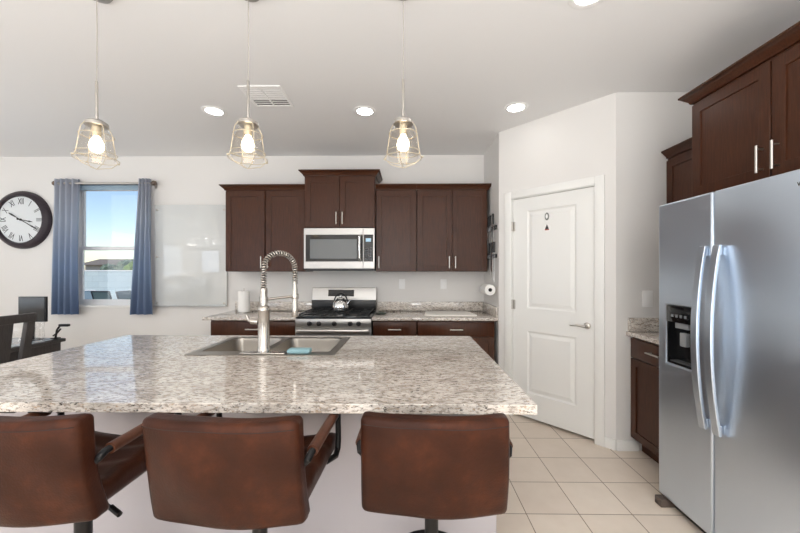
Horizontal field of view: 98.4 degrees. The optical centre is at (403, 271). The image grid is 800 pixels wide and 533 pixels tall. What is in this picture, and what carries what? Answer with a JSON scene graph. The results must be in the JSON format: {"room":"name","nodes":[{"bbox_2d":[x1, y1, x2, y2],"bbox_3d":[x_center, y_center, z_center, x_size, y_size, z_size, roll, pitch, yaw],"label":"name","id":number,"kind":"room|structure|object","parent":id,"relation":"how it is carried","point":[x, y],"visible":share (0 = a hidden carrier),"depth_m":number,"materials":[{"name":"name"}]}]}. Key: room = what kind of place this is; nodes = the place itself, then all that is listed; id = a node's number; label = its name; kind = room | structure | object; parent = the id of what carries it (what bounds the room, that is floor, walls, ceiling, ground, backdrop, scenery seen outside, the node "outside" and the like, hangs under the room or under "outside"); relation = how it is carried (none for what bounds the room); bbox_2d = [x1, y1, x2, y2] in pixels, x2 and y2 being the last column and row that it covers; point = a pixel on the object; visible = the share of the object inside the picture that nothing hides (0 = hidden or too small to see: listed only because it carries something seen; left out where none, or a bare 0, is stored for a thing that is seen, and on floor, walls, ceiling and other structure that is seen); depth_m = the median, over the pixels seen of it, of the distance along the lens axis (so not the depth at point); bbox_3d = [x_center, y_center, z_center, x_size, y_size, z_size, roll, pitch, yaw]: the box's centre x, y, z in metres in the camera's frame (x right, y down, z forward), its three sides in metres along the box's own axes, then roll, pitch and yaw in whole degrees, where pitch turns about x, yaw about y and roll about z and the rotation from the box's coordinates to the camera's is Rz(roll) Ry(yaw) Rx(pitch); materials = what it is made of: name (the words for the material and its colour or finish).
{"room":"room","nodes":[
{"label":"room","id":0,"kind":"room"},
{"bbox_2d":[0,155,483,349],"bbox_3d":[-2.087,-0.003,4.183,9.220,2.744,0.160,0,0,1],"label":"wall","id":1,"kind":"structure","parent":0,"point":[181,180],"depth_m":4.11,"materials":[{"name":"white paint"}]},
{"bbox_2d":[0,191,52,248],"bbox_3d":[-4.533,-0.619,4.100,0.690,0.690,0.068,0,0,1],"label":"wall clock","id":2,"kind":"object","parent":1,"relation":"attached to","point":[26,219],"visible":1,"depth_m":4.09,"materials":[{"name":"white paper"}]},
{"bbox_2d":[52,180,156,188],"bbox_3d":[-3.491,-1.029,4.063,1.215,0.074,0.114,0,0,1],"label":"curtain rod","id":3,"kind":"object","parent":1,"relation":"attached to","point":[153,183],"visible":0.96,"depth_m":4.03,"materials":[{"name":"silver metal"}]},
{"bbox_2d":[51,178,79,314],"bbox_3d":[-3.963,-0.295,4.041,0.342,1.583,0.068,0,0,1],"label":"curtain","id":4,"kind":"object","parent":3,"relation":"hanging from","point":[64,292],"visible":1,"depth_m":4.03,"materials":[{"name":"blue fabric"}]},
{"bbox_2d":[130,178,152,314],"bbox_3d":[-3.056,-0.295,4.030,0.297,1.583,0.070,0,0,1],"label":"curtain","id":5,"kind":"object","parent":3,"relation":"hanging from","point":[141,291],"visible":1,"depth_m":4.02,"materials":[{"name":"blue fabric"}]},
{"bbox_2d":[78,190,137,306],"bbox_3d":[-3.567,-0.314,4.188,0.850,1.475,0.168,0,0,1],"label":"window","id":6,"kind":"structure","parent":1,"relation":"in","point":[82,247],"depth_m":4.21,"materials":[{"name":"white plastic"}]},
{"bbox_2d":[80,185,137,189],"bbox_3d":[-3.567,-1.011,4.155,0.838,0.069,0.064,0,0,1],"label":"roller shade","id":7,"kind":"object","parent":1,"relation":"attached to","point":[82,187],"visible":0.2,"depth_m":4.12,"materials":[{"name":"white fabric"}]},
{"bbox_2d":[153,205,226,306],"bbox_3d":[-2.506,-0.192,4.078,0.855,1.198,0.060,0,0,1],"label":"board","id":8,"kind":"object","parent":1,"relation":"attached to","point":[190,240],"visible":0.94,"depth_m":4.07,"materials":[{"name":"white glass"}]},
{"bbox_2d":[219,184,312,271],"bbox_3d":[-1.530,-0.476,3.911,0.931,0.946,0.368,0,0,1],"label":"upper cabinet","id":9,"kind":"object","parent":1,"relation":"attached to","point":[262,219],"visible":0.83,"depth_m":3.77,"materials":[{"name":"brown wood"}]},
{"bbox_2d":[235,301,311,309],"bbox_3d":[-1.526,0.402,4.085,0.924,0.104,0.020,0,0,1],"label":"backsplash","id":10,"kind":"structure","parent":1,"relation":"attached to","point":[274,305],"depth_m":4.07,"materials":[{"name":"stone"}]},
{"bbox_2d":[298,169,382,229],"bbox_3d":[-0.679,-0.782,3.875,0.870,0.618,0.418,0,0,1],"label":"upper cabinet","id":11,"kind":"object","parent":1,"relation":"attached to","point":[334,198],"visible":0.97,"depth_m":3.71,"materials":[{"name":"brown wood"}]},
{"bbox_2d":[304,228,375,270],"bbox_3d":[-0.680,-0.239,3.857,0.758,0.456,0.451,0,0,1],"label":"microwave","id":12,"kind":"object","parent":11,"relation":"attached to","point":[325,249],"visible":0.98,"depth_m":3.69,"materials":[{"name":"grey metal"}]},
{"bbox_2d":[376,184,416,271],"bbox_3d":[-0.073,-0.476,3.893,0.442,0.946,0.368,0,0,1],"label":"upper cabinet","id":13,"kind":"object","parent":1,"relation":"attached to","point":[395,203],"visible":0.99,"depth_m":3.75,"materials":[{"name":"brown wood"}]},
{"bbox_2d":[399,279,404,288],"bbox_3d":[-0.013,0.144,4.072,0.072,0.117,0.007,0,0,1],"label":"wall outlet","id":14,"kind":"object","parent":1,"relation":"attached to","point":[401,281],"visible":1,"depth_m":4.07,"materials":[{"name":"white plastic"}]},
{"bbox_2d":[377,302,482,310],"bbox_3d":[0.324,0.402,4.061,1.252,0.104,0.020,0,0,1],"label":"backsplash","id":15,"kind":"structure","parent":1,"relation":"attached to","point":[381,306],"depth_m":4.05,"materials":[{"name":"stone"}]},
{"bbox_2d":[441,279,446,288],"bbox_3d":[0.477,0.144,4.066,0.072,0.117,0.007,0,0,1],"label":"wall outlet","id":16,"kind":"object","parent":1,"relation":"attached to","point":[443,281],"visible":1,"depth_m":4.06,"materials":[{"name":"white plastic"}]},
{"bbox_2d":[416,183,490,271],"bbox_3d":[0.559,-0.476,3.884,0.821,0.946,0.368,0,0,1],"label":"upper cabinet","id":17,"kind":"object","parent":1,"relation":"attached to","point":[451,218],"visible":0.98,"depth_m":3.74,"materials":[{"name":"brown wood"}]},
{"bbox_2d":[0,0,799,156],"bbox_3d":[-2.143,-1.450,-0.230,9.220,0.150,8.986,0,0,1],"label":"ceiling","id":18,"kind":"structure","parent":0,"point":[159,62],"depth_m":2.30,"materials":[{"name":"white paint"}]},
{"bbox_2d":[71,0,119,169],"bbox_3d":[-1.496,-0.937,1.686,0.181,0.874,0.181,0,0,-19],"label":"pendant lamp","id":19,"kind":"object","parent":18,"relation":"hanging from","point":[95,144],"visible":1,"depth_m":1.68,"materials":[{"name":"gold metal"}]},
{"bbox_2d":[92,125,101,136],"bbox_3d":[-1.496,-0.686,1.686,0.036,0.046,0.036,0,0,-19],"label":"socket","id":20,"kind":"object","parent":19,"relation":"attached to","point":[98,128],"depth_m":1.67,"materials":[{"name":"gold metal"}]},
{"bbox_2d":[201,106,226,116],"bbox_3d":[-1.614,-1.371,2.951,0.196,0.006,0.196,0,0,1],"label":"recessed light","id":21,"kind":"object","parent":18,"relation":"in","point":[211,110],"visible":1,"depth_m":2.95,"materials":[{"name":"white plastic"}]},
{"bbox_2d":[205,108,222,114],"bbox_3d":[-1.614,-1.372,2.951,0.130,0.003,0.130,0,0,1],"label":"diffuser","id":22,"kind":"object","parent":21,"relation":"attached to","point":[211,111],"depth_m":2.95,"materials":[{"name":"white"}]},
{"bbox_2d":[227,0,267,168],"bbox_3d":[-0.753,-0.937,1.677,0.181,0.874,0.181,0,0,1],"label":"pendant lamp","id":23,"kind":"object","parent":18,"relation":"hanging from","point":[248,144],"visible":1,"depth_m":1.67,"materials":[{"name":"gold"}]},
{"bbox_2d":[244,124,251,135],"bbox_3d":[-0.753,-0.686,1.677,0.036,0.046,0.036,0,0,1],"label":"socket","id":24,"kind":"object","parent":23,"relation":"attached to","point":[246,126],"depth_m":1.66,"materials":[{"name":"gold metal"}]},
{"bbox_2d":[237,85,293,106],"bbox_3d":[-1.063,-1.371,2.704,0.315,0.008,0.320,0,0,1],"label":"ceiling vent","id":25,"kind":"object","parent":18,"relation":"in","point":[260,95],"visible":0.95,"depth_m":2.69,"materials":[{"name":"white plastic"}]},
{"bbox_2d":[353,106,375,116],"bbox_3d":[-0.327,-1.371,2.954,0.196,0.006,0.196,0,0,1],"label":"recessed light","id":26,"kind":"object","parent":18,"relation":"in","point":[364,111],"visible":1,"depth_m":2.95,"materials":[{"name":"white plastic"}]},
{"bbox_2d":[357,108,371,114],"bbox_3d":[-0.327,-1.372,2.954,0.130,0.003,0.130,0,0,1],"label":"diffuser","id":27,"kind":"object","parent":26,"relation":"attached to","point":[360,111],"depth_m":2.95,"materials":[{"name":"white"}]},
{"bbox_2d":[384,0,422,167],"bbox_3d":[0.000,-0.937,1.667,0.181,0.874,0.181,0,0,-34],"label":"pendant lamp","id":28,"kind":"object","parent":18,"relation":"hanging from","point":[403,123],"visible":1,"depth_m":1.65,"materials":[{"name":"gold"}]},
{"bbox_2d":[401,124,406,133],"bbox_3d":[0.000,-0.686,1.667,0.036,0.046,0.036,0,0,-34],"label":"socket","id":29,"kind":"object","parent":28,"relation":"attached to","point":[403,131],"depth_m":1.65,"materials":[{"name":"gold metal"}]},
{"bbox_2d":[504,102,528,112],"bbox_3d":[0.945,-1.371,2.888,0.196,0.006,0.196,0,0,1],"label":"recessed light","id":30,"kind":"object","parent":18,"relation":"in","point":[516,107],"visible":1,"depth_m":2.88,"materials":[{"name":"white plastic"}]},
{"bbox_2d":[508,104,523,111],"bbox_3d":[0.945,-1.372,2.888,0.130,0.003,0.130,0,0,1],"label":"diffuser","id":31,"kind":"object","parent":30,"relation":"attached to","point":[511,107],"depth_m":2.88,"materials":[{"name":"white"}]},
{"bbox_2d":[568,0,602,8],"bbox_3d":[0.922,-1.371,1.703,0.196,0.006,0.196,0,0,1],"label":"recessed light","id":32,"kind":"object","parent":18,"relation":"in","point":[577,4],"visible":1,"depth_m":1.76,"materials":[{"name":"white plastic"}]},
{"bbox_2d":[576,0,595,3],"bbox_3d":[0.922,-1.372,1.703,0.130,0.003,0.130,0,0,1],"label":"diffuser","id":33,"kind":"object","parent":32,"relation":"attached to","point":[577,1],"depth_m":1.75,"materials":[{"name":"white"}]},
{"bbox_2d":[484,133,498,364],"bbox_3d":[0.998,-0.003,3.733,0.100,2.744,0.659,0,0,1],"label":"wall","id":34,"kind":"structure","parent":0,"point":[491,157],"depth_m":3.57,"materials":[{"name":"white paint"}]},
{"bbox_2d":[479,284,494,294],"bbox_3d":[0.883,0.181,3.612,0.126,0.108,0.314,0,0,1],"label":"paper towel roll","id":35,"kind":"object","parent":34,"relation":"attached to","point":[488,289],"visible":1,"depth_m":3.46,"materials":[{"name":"white paper"}]},
{"bbox_2d":[487,254,496,258],"bbox_3d":[0.936,-0.161,3.676,0.021,0.040,0.425,0,0,1],"label":"knife strip","id":36,"kind":"object","parent":34,"relation":"attached to","point":[494,255],"visible":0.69,"depth_m":3.59,"materials":[{"name":"black plastic"}]},
{"bbox_2d":[491,242,492,274],"bbox_3d":[0.922,-0.121,3.588,0.018,0.370,0.050,0,0,1],"label":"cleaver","id":37,"kind":"object","parent":36,"relation":"hanging from","point":[491,242],"visible":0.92,"depth_m":3.58,"materials":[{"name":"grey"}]},
{"bbox_3d":[0.936,-0.451,3.676,0.021,0.040,0.425,0,0,1],"label":"knife strip","id":38,"kind":"object","parent":34,"relation":"attached to","visible":0},
{"bbox_2d":[487,217,487,249],"bbox_3d":[0.925,-0.416,3.788,0.018,0.360,0.042,0,0,1],"label":"knife","id":39,"kind":"object","parent":38,"relation":"hanging from","point":[487,217],"visible":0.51,"depth_m":3.77,"materials":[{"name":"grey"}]},
{"bbox_2d":[489,215,490,246],"bbox_3d":[0.923,-0.431,3.648,0.018,0.330,0.026,0,0,1],"label":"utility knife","id":40,"kind":"object","parent":38,"relation":"attached to","point":[490,215],"visible":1,"depth_m":3.64,"materials":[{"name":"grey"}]},
{"bbox_2d":[492,214,493,244],"bbox_3d":[0.921,-0.411,3.538,0.018,0.370,0.030,0,0,1],"label":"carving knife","id":41,"kind":"object","parent":38,"relation":"attached to","point":[492,214],"visible":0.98,"depth_m":3.53,"materials":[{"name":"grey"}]},
{"bbox_2d":[499,93,615,449],"bbox_3d":[1.324,-0.003,3.058,0.100,2.744,1.022,0,0,-42],"label":"wall","id":42,"kind":"structure","parent":0,"point":[577,142],"depth_m":2.87,"materials":[{"name":"white paint"}]},
{"bbox_2d":[511,187,593,438],"bbox_3d":[1.277,0.329,3.026,0.109,2.028,0.729,0,0,-42],"label":"door","id":43,"kind":"structure","parent":42,"relation":"in","point":[552,304],"depth_m":3.00,"materials":[{"name":"white paint"}]},
{"bbox_2d":[543,224,550,231],"bbox_3d":[1.274,-0.389,3.057,0.005,0.068,0.068,0,0,-42],"label":"tag","id":44,"kind":"object","parent":43,"relation":"attached to","point":[547,227],"visible":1,"depth_m":3.06,"materials":[{"name":"white paper"}]},
{"bbox_2d":[504,175,604,446],"bbox_3d":[1.317,0.304,3.055,0.116,2.130,0.876,0,0,-42],"label":"trim","id":45,"kind":"structure","parent":42,"relation":"attached to","point":[598,182],"depth_m":2.75,"materials":[{"name":"white paint"}]},
{"bbox_2d":[604,437,614,450],"bbox_3d":[1.599,1.327,2.672,0.012,0.083,0.077,0,0,-42],"label":"baseboard","id":46,"kind":"structure","parent":42,"relation":"attached to","point":[609,443],"depth_m":2.67,"materials":[{"name":"white paint"}]},
{"bbox_2d":[496,415,703,532],"bbox_3d":[-2.143,1.429,-0.230,9.220,0.120,8.986,0,0,1],"label":"floor","id":47,"kind":"structure","parent":0,"point":[561,481],"depth_m":2.19,"materials":[{"name":"beige tile"}]},
{"bbox_2d":[0,313,36,363],"bbox_3d":[-3.128,0.844,2.470,0.531,1.050,0.468,0,0,1],"label":"dining chair","id":48,"kind":"object","parent":47,"relation":"on","point":[7,322],"visible":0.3,"depth_m":2.56,"materials":[{"name":"grey wood"}]},
{"bbox_2d":[10,338,65,361],"bbox_3d":[-3.865,0.994,2.140,1.315,0.750,2.280,0,0,1],"label":"dining table","id":49,"kind":"object","parent":47,"relation":"on","point":[47,345],"visible":0.29,"depth_m":3.07,"materials":[{"name":"grey wood"}]},
{"bbox_2d":[18,296,47,340],"bbox_3d":[-3.364,0.421,3.143,0.230,0.394,0.140,0,0,29],"label":"screen","id":50,"kind":"object","parent":49,"relation":"on","point":[26,304],"visible":0.67,"depth_m":3.13,"materials":[{"name":"black plastic"}]},
{"bbox_2d":[50,324,69,338],"bbox_3d":[-3.181,0.551,3.206,0.163,0.134,0.069,0,0,1],"label":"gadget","id":51,"kind":"object","parent":49,"relation":"on","point":[57,331],"visible":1,"depth_m":3.20,"materials":[{"name":"black metal"}]},
{"bbox_2d":[0,412,181,532],"bbox_3d":[-1.074,0.880,1.139,0.489,0.977,0.499,0,0,2],"label":"bar stool","id":52,"kind":"object","parent":47,"relation":"on","point":[58,469],"visible":0.92,"depth_m":0.93,"materials":[{"name":"brown leather"}]},
{"bbox_2d":[141,412,340,532],"bbox_3d":[-0.478,0.880,1.132,0.489,0.977,0.499,0,0,4],"label":"bar stool","id":53,"kind":"object","parent":47,"relation":"on","point":[257,475],"visible":0.98,"depth_m":0.91,"materials":[{"name":"brown leather"}]},
{"bbox_2d":[0,412,495,532],"bbox_3d":[-0.761,0.929,1.846,2.342,0.880,1.260,0,0,1],"label":"kitchen island","id":54,"kind":"object","parent":47,"relation":"on","point":[335,503],"visible":0.02,"depth_m":1.50,"materials":[{"name":"grey paint"}]},
{"bbox_2d":[0,335,536,414],"bbox_3d":[-0.760,0.472,1.831,2.454,0.034,1.272,0,0,1],"label":"island countertop","id":55,"kind":"structure","parent":54,"relation":"on","point":[129,373],"depth_m":1.45,"materials":[{"name":"beige stone"}]},
{"bbox_2d":[185,337,349,355],"bbox_3d":[-0.779,0.543,2.134,0.818,0.186,0.523,0,0,1],"label":"sink","id":56,"kind":"object","parent":55,"relation":"in","point":[320,346],"visible":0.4,"depth_m":2.31,"materials":[{"name":"silver metal"}]},
{"bbox_2d":[287,348,311,353],"bbox_3d":[-0.576,0.438,1.919,0.125,0.024,0.062,0,0,1],"label":"sponge","id":57,"kind":"object","parent":56,"relation":"on","point":[290,350],"visible":1,"depth_m":1.89,"materials":[{"name":"teal"}]},
{"bbox_2d":[239,250,298,353],"bbox_3d":[-0.754,0.163,1.961,0.285,0.572,0.160,0,0,1],"label":"faucet","id":58,"kind":"object","parent":55,"relation":"on","point":[263,321],"visible":1,"depth_m":1.91,"materials":[{"name":"silver metal"}]},
{"bbox_2d":[211,320,294,335],"bbox_3d":[-1.508,0.927,3.766,0.875,0.882,0.657,0,0,1],"label":"base cabinet","id":59,"kind":"object","parent":47,"relation":"on","point":[218,327],"visible":0.08,"depth_m":3.48,"materials":[{"name":"brown wood"}]},
{"bbox_2d":[202,301,311,319],"bbox_3d":[-1.538,0.418,3.772,0.940,0.134,0.647,0,0,1],"label":"countertop","id":60,"kind":"structure","parent":59,"relation":"on","point":[279,310],"depth_m":3.87,"materials":[{"name":"beige stone"}]},
{"bbox_2d":[237,288,250,312],"bbox_3d":[-1.790,0.319,3.883,0.140,0.270,0.140,0,0,1],"label":"paper towel roll","id":61,"kind":"object","parent":60,"relation":"on","point":[243,296],"visible":0.99,"depth_m":3.83,"materials":[{"name":"white paper"}]},
{"bbox_2d":[295,287,376,335],"bbox_3d":[-0.688,0.760,3.706,0.756,1.158,0.698,0,0,1],"label":"gas range","id":62,"kind":"object","parent":47,"relation":"on","point":[321,320],"visible":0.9,"depth_m":3.46,"materials":[{"name":"grey metal"}]},
{"bbox_2d":[295,310,376,318],"bbox_3d":[-0.688,0.452,3.708,0.756,0.023,0.573,0,0,1],"label":"cooktop","id":63,"kind":"object","parent":62,"relation":"in","point":[309,314],"depth_m":3.46,"materials":[{"name":"black metal"}]},
{"bbox_2d":[332,293,351,310],"bbox_3d":[-0.670,0.321,3.726,0.180,0.190,0.188,0,0,-32],"label":"kettle","id":64,"kind":"object","parent":62,"relation":"on","point":[340,304],"visible":1,"depth_m":3.67,"materials":[{"name":"silver metal"}]},
{"bbox_2d":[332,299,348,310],"bbox_3d":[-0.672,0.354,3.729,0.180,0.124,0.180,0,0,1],"label":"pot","id":65,"kind":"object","parent":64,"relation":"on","point":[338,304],"depth_m":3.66,"materials":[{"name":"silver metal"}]},
{"bbox_2d":[373,321,416,335],"bbox_3d":[-0.081,0.927,3.748,0.444,0.882,0.657,0,0,1],"label":"base cabinet","id":66,"kind":"object","parent":47,"relation":"on","point":[380,328],"visible":0.18,"depth_m":3.46,"materials":[{"name":"brown wood"}]},
{"bbox_2d":[372,302,497,320],"bbox_3d":[0.320,0.418,3.748,1.252,0.134,0.647,0,0,1],"label":"countertop","id":67,"kind":"structure","parent":66,"relation":"on","point":[396,311],"depth_m":3.96,"materials":[{"name":"beige stone"}]},
{"bbox_2d":[375,312,386,314],"bbox_3d":[-0.238,0.444,3.703,0.132,0.019,0.172,0,0,1],"label":"spoon rest","id":68,"kind":"object","parent":67,"relation":"on","point":[377,313],"visible":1,"depth_m":3.66,"materials":[{"name":"grey ceramic"}]},
{"bbox_2d":[425,311,476,315],"bbox_3d":[0.491,0.446,3.698,0.536,0.016,0.337,0,0,1],"label":"cutting board","id":69,"kind":"object","parent":67,"relation":"on","point":[427,313],"visible":1,"depth_m":3.64,"materials":[{"name":"white plastic"}]},
{"bbox_2d":[355,411,512,532],"bbox_3d":[0.100,0.893,1.204,0.489,0.952,0.499,0,0,2],"label":"bar stool","id":70,"kind":"object","parent":47,"relation":"on","point":[433,468],"visible":1,"depth_m":0.98,"materials":[{"name":"brown leather"}]},
{"bbox_2d":[417,321,493,359],"bbox_3d":[0.532,0.927,3.740,0.774,0.882,0.657,0,0,1],"label":"base cabinet","id":71,"kind":"object","parent":47,"relation":"on","point":[481,332],"visible":0.22,"depth_m":3.45,"materials":[{"name":"brown wood"}]},
{"bbox_2d":[631,337,658,463],"bbox_3d":[2.021,0.927,2.355,0.657,0.884,0.568,0,0,1],"label":"base cabinet","id":72,"kind":"object","parent":47,"relation":"on","point":[644,354],"visible":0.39,"depth_m":2.48,"materials":[{"name":"brown wood"}]},
{"bbox_2d":[626,318,658,343],"bbox_3d":[2.025,0.417,2.354,0.646,0.134,0.570,0,0,1],"label":"countertop","id":73,"kind":"structure","parent":72,"relation":"on","point":[647,329],"depth_m":2.62,"materials":[{"name":"beige stone"}]},
{"bbox_2d":[655,169,799,532],"bbox_3d":[1.888,0.486,1.601,0.866,1.764,0.921,0,0,1],"label":"refrigerator","id":74,"kind":"object","parent":47,"relation":"on","point":[729,258],"visible":1,"depth_m":1.60,"materials":[{"name":"grey metal"}]},
{"bbox_2d":[616,92,692,450],"bbox_3d":[1.993,-0.003,2.692,0.723,2.744,0.100,0,0,1],"label":"wall","id":75,"kind":"structure","parent":0,"point":[648,124],"depth_m":2.64,"materials":[{"name":"white paint"}]},
{"bbox_2d":[616,440,638,450],"bbox_3d":[1.716,1.327,2.639,0.166,0.083,0.012,0,0,1],"label":"baseboard","id":76,"kind":"structure","parent":75,"relation":"attached to","point":[621,445],"depth_m":2.63,"materials":[{"name":"white paint"}]},
{"bbox_2d":[628,318,658,331],"bbox_3d":[2.035,0.402,2.630,0.633,0.103,0.020,0,0,1],"label":"backsplash","id":77,"kind":"structure","parent":75,"relation":"attached to","point":[634,324],"depth_m":2.62,"materials":[{"name":"stone"}]},
{"bbox_2d":[642,291,652,306],"bbox_3d":[1.869,0.206,2.639,0.078,0.125,0.008,0,0,1],"label":"light switch","id":78,"kind":"object","parent":75,"relation":"attached to","point":[647,296],"visible":1,"depth_m":2.64,"materials":[{"name":"white plastic"}]},
{"bbox_3d":[2.391,-0.003,-0.293,0.150,2.744,8.676,0,0,1],"label":"wall","id":79,"kind":"structure","parent":0,"visible":0},
{"bbox_2d":[661,137,691,203],"bbox_3d":[2.156,-0.461,2.355,0.388,0.916,0.566,0,0,1],"label":"upper cabinet","id":80,"kind":"object","parent":79,"relation":"attached to","point":[679,156],"visible":0.22,"depth_m":2.51,"materials":[{"name":"brown wood"}]},
{"bbox_2d":[678,21,799,196],"bbox_3d":[2.009,-0.748,1.631,0.662,0.633,0.981,0,0,1],"label":"upper cabinet","id":81,"kind":"object","parent":79,"relation":"attached to","point":[746,116],"visible":0.91,"depth_m":1.71,"materials":[{"name":"brown wood"}]},
{"label":"outside","id":82,"kind":"structure","parent":0,"visible":0},
{"bbox_3d":[-7.588,1.624,32.223,36.000,0.190,55.754,0,0,1],"label":"ground","id":83,"kind":"structure","parent":82,"visible":0},
{"bbox_2d":[85,290,94,298],"bbox_3d":[-10.022,1.050,11.096,0.552,0.975,0.795,0,0,-11],"label":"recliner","id":84,"kind":"object","parent":83,"relation":"on","point":[88,295],"visible":0.12,"depth_m":10.89,"materials":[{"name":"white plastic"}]},
{"bbox_2d":[91,291,111,298],"bbox_3d":[-8.970,1.050,10.484,0.552,0.975,0.795,0,0,-2],"label":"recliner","id":85,"kind":"object","parent":83,"relation":"on","point":[95,294],"visible":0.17,"depth_m":10.26,"materials":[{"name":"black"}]},
{"bbox_2d":[85,270,132,298],"bbox_3d":[-11.844,0.734,12.253,24.000,1.590,0.240,0,0,1],"label":"wall","id":86,"kind":"structure","parent":83,"relation":"on","point":[112,281],"depth_m":12.13,"materials":[{"name":"white brick"}]},
{"bbox_2d":[85,259,132,269],"bbox_3d":[-27.486,0.099,40.355,13.200,2.860,9.000,0,0,1],"label":"house","id":87,"kind":"structure","parent":83,"relation":"on","point":[96,264],"depth_m":35.91,"materials":[{"name":"beige paint"}]},
{"bbox_2d":[100,259,132,269],"bbox_3d":[-14.340,0.441,17.706,1.862,2.203,1.429,0,0,1],"label":"tree","id":88,"kind":"object","parent":83,"relation":"on","point":[120,265],"visible":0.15,"depth_m":17.23,"materials":[{"name":"green plant"}]},
{"bbox_2d":[115,291,130,298],"bbox_3d":[-8.002,1.050,10.203,0.795,0.975,0.552,0,0,1],"label":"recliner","id":89,"kind":"object","parent":83,"relation":"on","point":[120,294],"visible":0.17,"depth_m":10.15,"materials":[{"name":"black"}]},
{"bbox_2d":[123,261,132,269],"bbox_3d":[-11.701,0.459,16.112,2.455,2.166,1.616,0,0,1],"label":"tree","id":90,"kind":"object","parent":83,"relation":"on","point":[129,266],"visible":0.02,"depth_m":15.44,"materials":[{"name":"green plant"}]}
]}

